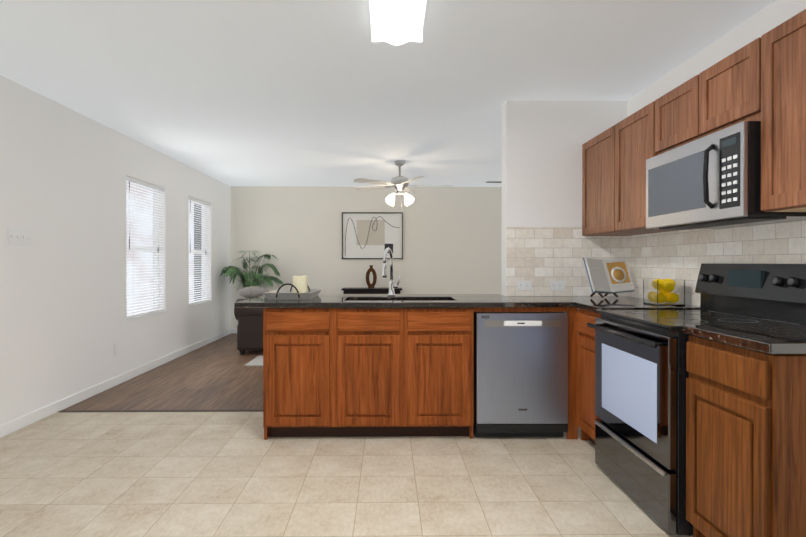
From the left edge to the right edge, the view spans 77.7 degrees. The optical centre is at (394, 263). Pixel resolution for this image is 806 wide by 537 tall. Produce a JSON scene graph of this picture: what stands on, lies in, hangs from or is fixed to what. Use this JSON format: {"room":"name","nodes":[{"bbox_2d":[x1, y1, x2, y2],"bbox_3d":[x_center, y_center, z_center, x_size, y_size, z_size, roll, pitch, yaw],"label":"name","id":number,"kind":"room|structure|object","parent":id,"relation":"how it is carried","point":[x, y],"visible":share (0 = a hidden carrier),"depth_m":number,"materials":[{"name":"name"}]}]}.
{"room":"kitchen","nodes":[
{"label":"kitchen","id":0,"kind":"room"},
{"bbox_2d":[0,75,230,424],"bbox_3d":[-2.771,-0.053,3.476,0.150,2.480,10.200,0,0,-1],"label":"wall","id":1,"kind":"structure","parent":0,"point":[65,323],"depth_m":4.31,"materials":[{"name":"white paint"}]},
{"bbox_2d":[7,228,31,245],"bbox_3d":[-2.690,-0.192,3.581,0.014,0.119,0.233,0,0,-1],"label":"switch plate","id":2,"kind":"object","parent":1,"relation":"attached to","point":[16,236],"visible":1,"depth_m":3.58,"materials":[{"name":"white plastic"}]},
{"bbox_2d":[0,328,231,437],"bbox_3d":[-2.687,1.144,3.480,0.018,0.085,9.900,0,0,-1],"label":"baseboard","id":3,"kind":"structure","parent":1,"relation":"attached to","point":[14,425],"depth_m":4.46,"materials":[{"name":"white paint"}]},
{"bbox_2d":[126,182,165,319],"bbox_3d":[-2.780,-0.164,5.511,0.142,1.470,0.890,0,0,-1],"label":"window","id":4,"kind":"structure","parent":1,"relation":"in","point":[147,249],"depth_m":5.92,"materials":[{"name":"white plastic"}]},
{"bbox_2d":[126,176,163,317],"bbox_3d":[-2.752,-0.170,5.511,0.059,1.454,0.878,0,0,-1],"label":"window blind","id":5,"kind":"object","parent":4,"relation":"attached to","point":[143,184],"visible":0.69,"depth_m":5.48,"materials":[{"name":"white plastic"}]},
{"bbox_2d":[189,201,211,305],"bbox_3d":[-2.800,-0.168,7.076,0.142,1.470,0.860,0,0,-1],"label":"window","id":6,"kind":"structure","parent":1,"relation":"in","point":[203,246],"depth_m":7.47,"materials":[{"name":"white plastic"}]},
{"bbox_2d":[189,197,210,304],"bbox_3d":[-2.772,-0.174,7.076,0.059,1.454,0.848,0,0,-1],"label":"window blind","id":7,"kind":"object","parent":6,"relation":"attached to","point":[197,201],"visible":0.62,"depth_m":7.05,"materials":[{"name":"white plastic"}]},
{"bbox_2d":[58,333,262,411],"bbox_3d":[0.203,1.237,6.322,6.170,0.124,4.590,0,0,-1],"label":"floor","id":8,"kind":"structure","parent":0,"point":[218,375],"depth_m":4.78,"materials":[{"name":"brown wood"}]},
{"bbox_2d":[234,299,263,354],"bbox_3d":[-0.994,0.818,6.916,2.180,0.719,0.994,0,0,-1],"label":"sofa","id":9,"kind":"object","parent":8,"relation":"on","point":[250,330],"visible":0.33,"depth_m":6.43,"materials":[{"name":"black leather"}]},
{"bbox_2d":[239,286,268,297],"bbox_3d":[-1.835,0.375,6.549,0.400,0.160,0.220,0,0,-1],"label":"throw pillow","id":10,"kind":"object","parent":9,"relation":"on","point":[252,292],"visible":0.83,"depth_m":6.47,"materials":[{"name":"fabric"}]},
{"bbox_2d":[219,250,282,298],"bbox_3d":[-2.247,0.482,7.939,0.954,1.386,0.911,0,0,-1],"label":"palm plant","id":11,"kind":"object","parent":8,"relation":"on","point":[257,279],"visible":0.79,"depth_m":7.85,"materials":[{"name":"green plant"}]},
{"bbox_2d":[245,356,262,365],"bbox_3d":[-0.428,1.174,6.069,2.600,0.012,0.580,0,0,-1],"label":"rug","id":12,"kind":"object","parent":8,"relation":"on","point":[257,361],"visible":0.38,"depth_m":5.92,"materials":[{"name":"white fabric"}]},
{"bbox_2d":[341,288,401,293],"bbox_3d":[-0.366,0.788,8.244,0.980,0.773,0.370,0,0,-1],"label":"console table","id":13,"kind":"object","parent":8,"relation":"on","point":[367,290],"visible":0.35,"depth_m":8.09,"materials":[{"name":"black wood"}]},
{"bbox_2d":[366,265,376,287],"bbox_3d":[-0.381,0.214,8.238,0.184,0.375,0.110,0,0,-1],"label":"bronze vase","id":14,"kind":"object","parent":13,"relation":"on","point":[373,271],"visible":1,"depth_m":8.21,"materials":[{"name":"brown metal"}]},
{"bbox_2d":[0,412,692,536],"bbox_3d":[-0.407,1.253,1.224,4.820,0.120,5.630,0,0,-1],"label":"floor","id":15,"kind":"structure","parent":0,"point":[149,474],"depth_m":2.69,"materials":[{"name":"beige tile"}]},
{"bbox_2d":[263,308,334,439],"bbox_3d":[-0.647,0.740,3.645,0.472,0.892,0.620,0,0,-1],"label":"base cabinet","id":16,"kind":"object","parent":15,"relation":"on","point":[299,343],"depth_m":3.34,"materials":[{"name":"brown wood"}]},
{"bbox_2d":[254,294,349,297],"bbox_3d":[-0.708,0.274,3.685,0.720,0.035,0.360,0,0,-1],"label":"countertop","id":17,"kind":"structure","parent":16,"relation":"on","point":[319,295],"depth_m":3.91,"materials":[{"name":"stone"}]},
{"bbox_2d":[335,308,406,436],"bbox_3d":[-0.176,0.740,3.651,0.470,0.892,0.620,0,0,-1],"label":"base cabinet","id":18,"kind":"object","parent":15,"relation":"on","point":[364,372],"depth_m":3.34,"materials":[{"name":"brown wood"}]},
{"bbox_2d":[407,307,474,438],"bbox_3d":[0.295,0.740,3.657,0.472,0.892,0.620,0,0,-1],"label":"base cabinet","id":19,"kind":"object","parent":15,"relation":"on","point":[440,341],"depth_m":3.35,"materials":[{"name":"brown wood"}]},
{"bbox_2d":[471,307,567,436],"bbox_3d":[0.855,0.759,3.647,0.614,0.855,0.614,0,0,-1],"label":"dishwasher","id":20,"kind":"object","parent":15,"relation":"on","point":[520,374],"visible":1,"depth_m":3.35,"materials":[{"name":"silver metal"}]},
{"bbox_2d":[475,307,577,438],"bbox_3d":[0.844,0.740,3.664,0.786,0.892,0.620,0,0,-1],"label":"base cabinet","id":21,"kind":"object","parent":15,"relation":"on","point":[572,433],"depth_m":3.38,"materials":[{"name":"brown wood"}]},
{"bbox_2d":[234,294,635,307],"bbox_3d":[0.386,0.274,3.780,2.910,0.035,0.894,0,0,-1],"label":"countertop","id":22,"kind":"structure","parent":21,"relation":"on","point":[355,300],"depth_m":3.41,"materials":[{"name":"stone"}]},
{"bbox_2d":[263,276,321,298],"bbox_3d":[-0.765,0.173,3.822,0.356,0.165,0.516,0,0,-1],"label":"tray","id":23,"kind":"object","parent":22,"relation":"on","point":[301,289],"visible":1,"depth_m":3.77,"materials":[{"name":"silver metal"}]},
{"bbox_2d":[382,248,399,295],"bbox_3d":[-0.021,0.065,3.902,0.143,0.382,0.219,0,0,-1],"label":"faucet","id":24,"kind":"object","parent":22,"relation":"on","point":[392,286],"visible":1,"depth_m":3.96,"materials":[{"name":"silver metal"}]},
{"bbox_2d":[583,258,634,297],"bbox_3d":[1.570,0.101,3.701,0.410,0.293,0.169,0,0,-23],"label":"book","id":25,"kind":"object","parent":22,"relation":"on","point":[610,276],"visible":1,"depth_m":3.69,"materials":[{"name":"paper"}]},
{"bbox_2d":[574,298,706,311],"bbox_3d":[1.531,0.275,3.134,0.635,0.035,0.377,0,0,-1],"label":"countertop","id":26,"kind":"structure","parent":21,"relation":"on","point":[591,304],"depth_m":3.16,"materials":[{"name":"stone"}]},
{"bbox_2d":[643,279,684,305],"bbox_3d":[1.699,0.176,3.153,0.170,0.164,0.171,0,0,-1],"label":"lemon jar","id":27,"kind":"object","parent":26,"relation":"on","point":[663,292],"visible":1,"depth_m":3.07,"materials":[{"name":"clear glass"}]},
{"bbox_2d":[576,309,600,444],"bbox_3d":[1.535,0.745,3.166,0.624,0.885,0.426,0,0,-1],"label":"base cabinet","id":28,"kind":"object","parent":15,"relation":"on","point":[586,416],"visible":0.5,"depth_m":3.20,"materials":[{"name":"brown wood"}]},
{"bbox_2d":[587,264,805,535],"bbox_3d":[1.486,0.595,2.543,0.736,1.190,0.786,0,0,-1],"label":"range","id":29,"kind":"object","parent":15,"relation":"on","point":[641,373],"visible":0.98,"depth_m":2.40,"materials":[{"name":"black metal"}]},
{"bbox_2d":[686,335,805,536],"bbox_3d":[1.551,0.749,1.900,0.624,0.885,0.475,0,0,-1],"label":"base cabinet","id":30,"kind":"object","parent":15,"relation":"on","point":[745,442],"visible":0.98,"depth_m":1.77,"materials":[{"name":"brown wood"}]},
{"bbox_2d":[681,325,805,353],"bbox_3d":[1.547,0.279,1.893,0.635,0.035,0.500,0,0,-1],"label":"countertop","id":31,"kind":"structure","parent":30,"relation":"on","point":[779,339],"depth_m":1.85,"materials":[{"name":"stone"}]},
{"bbox_2d":[231,186,501,327],"bbox_3d":[0.191,-0.067,8.539,5.900,2.480,0.150,0,0,-1],"label":"wall","id":32,"kind":"structure","parent":0,"point":[452,240],"depth_m":8.46,"materials":[{"name":"beige paint"}]},
{"bbox_2d":[342,212,402,258],"bbox_3d":[-0.370,-0.473,8.439,1.029,0.786,0.030,0,0,-1],"label":"framed picture","id":33,"kind":"object","parent":32,"relation":"attached to","point":[370,235],"visible":1,"depth_m":8.44,"materials":[{"name":"black"}]},
{"bbox_2d":[0,0,774,186],"bbox_3d":[0.239,-1.353,3.511,6.170,0.120,10.200,0,0,-1],"label":"ceiling","id":34,"kind":"structure","parent":0,"point":[279,92],"depth_m":3.34,"materials":[{"name":"white paint"}]},
{"bbox_2d":[369,0,426,45],"bbox_3d":[0.022,-1.236,2.098,0.284,0.105,1.240,0,0,-1],"label":"fluorescent ceiling light","id":35,"kind":"object","parent":34,"relation":"attached to","point":[396,22],"visible":1,"depth_m":2.49,"materials":[{"name":"white plastic"}]},
{"bbox_2d":[353,160,453,205],"bbox_3d":[0.120,-1.010,6.366,1.285,0.579,1.324,0,0,-1],"label":"ceiling fan","id":36,"kind":"object","parent":34,"relation":"hanging from","point":[400,183],"visible":1,"depth_m":6.29,"materials":[{"name":"silver metal"}]},
{"bbox_2d":[485,181,501,182],"bbox_3d":[1.588,-1.298,7.928,0.280,0.013,0.140,0,0,-1],"label":"ceiling vent","id":37,"kind":"object","parent":34,"relation":"in","point":[493,182],"visible":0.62,"depth_m":7.94,"materials":[{"name":"white metal"}]},
{"bbox_2d":[502,100,626,312],"bbox_3d":[1.367,-0.055,4.051,0.961,2.480,0.165,0,0,-1],"label":"wall","id":38,"kind":"structure","parent":0,"point":[543,142],"depth_m":3.96,"materials":[{"name":"white paint"}]},
{"bbox_2d":[506,227,625,295],"bbox_3d":[1.353,-0.019,3.964,0.930,0.546,0.008,0,0,-1],"label":"tile backsplash","id":39,"kind":"structure","parent":38,"relation":"attached to","point":[540,258],"depth_m":3.96,"materials":[{"name":"beige tile"}]},
{"bbox_2d":[517,281,531,289],"bbox_3d":[1.028,0.172,3.953,0.116,0.074,0.008,0,0,-1],"label":"outlet","id":40,"kind":"object","parent":39,"relation":"attached to","point":[524,285],"visible":1,"depth_m":3.95,"materials":[{"name":"white plastic"}]},
{"bbox_2d":[550,281,563,289],"bbox_3d":[1.288,0.172,3.956,0.116,0.074,0.008,0,0,-1],"label":"outlet","id":41,"kind":"object","parent":39,"relation":"attached to","point":[556,285],"visible":1,"depth_m":3.96,"materials":[{"name":"white plastic"}]},
{"bbox_2d":[627,0,805,324],"bbox_3d":[1.942,-0.047,1.288,0.120,2.480,5.705,0,0,-1],"label":"wall","id":42,"kind":"structure","parent":0,"point":[774,14],"depth_m":2.84,"materials":[{"name":"white paint"}]},
{"bbox_2d":[582,130,649,235],"bbox_3d":[1.671,-0.584,3.650,0.360,0.730,0.634,0,0,-1],"label":"upper cabinet","id":43,"kind":"object","parent":42,"relation":"attached to","point":[594,150],"depth_m":3.74,"materials":[{"name":"brown wood"}]},
{"bbox_2d":[606,101,676,232],"bbox_3d":[1.677,-0.582,3.176,0.360,0.730,0.566,0,0,-1],"label":"upper cabinet","id":44,"kind":"object","parent":42,"relation":"attached to","point":[630,142],"depth_m":3.21,"materials":[{"name":"brown wood"}]},
{"bbox_2d":[654,82,685,155],"bbox_3d":[1.683,-0.773,2.656,0.360,0.345,0.474,0,0,-1],"label":"upper cabinet","id":45,"kind":"object","parent":42,"relation":"attached to","point":[669,109],"depth_m":2.73,"materials":[{"name":"brown wood"}]},
{"bbox_2d":[626,220,805,305],"bbox_3d":[1.859,-0.016,2.780,0.008,0.546,2.390,0,0,-1],"label":"tile backsplash","id":46,"kind":"structure","parent":42,"relation":"attached to","point":[679,254],"depth_m":3.00,"materials":[{"name":"beige tile"}]},
{"bbox_2d":[686,38,757,143],"bbox_3d":[1.688,-0.772,2.308,0.360,0.345,0.474,0,0,-1],"label":"upper cabinet","id":47,"kind":"object","parent":42,"relation":"attached to","point":[724,95],"depth_m":2.30,"materials":[{"name":"brown wood"}]},
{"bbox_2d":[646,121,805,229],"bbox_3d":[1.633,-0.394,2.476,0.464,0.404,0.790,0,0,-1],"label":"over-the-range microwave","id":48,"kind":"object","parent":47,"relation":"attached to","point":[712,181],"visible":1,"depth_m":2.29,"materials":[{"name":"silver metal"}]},
{"bbox_2d":[758,9,805,211],"bbox_3d":[1.695,-0.578,1.752,0.360,0.730,0.640,0,0,-1],"label":"upper cabinet","id":49,"kind":"object","parent":42,"relation":"attached to","point":[762,79],"depth_m":1.95,"materials":[{"name":"brown wood"}]},
{"label":"outside","id":50,"kind":"structure","parent":0,"visible":0},
{"bbox_2d":[126,183,193,313],"bbox_3d":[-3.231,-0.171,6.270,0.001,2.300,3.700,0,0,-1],"label":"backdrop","id":51,"kind":"structure","parent":50,"point":[132,257],"depth_m":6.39,"materials":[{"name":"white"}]}
]}

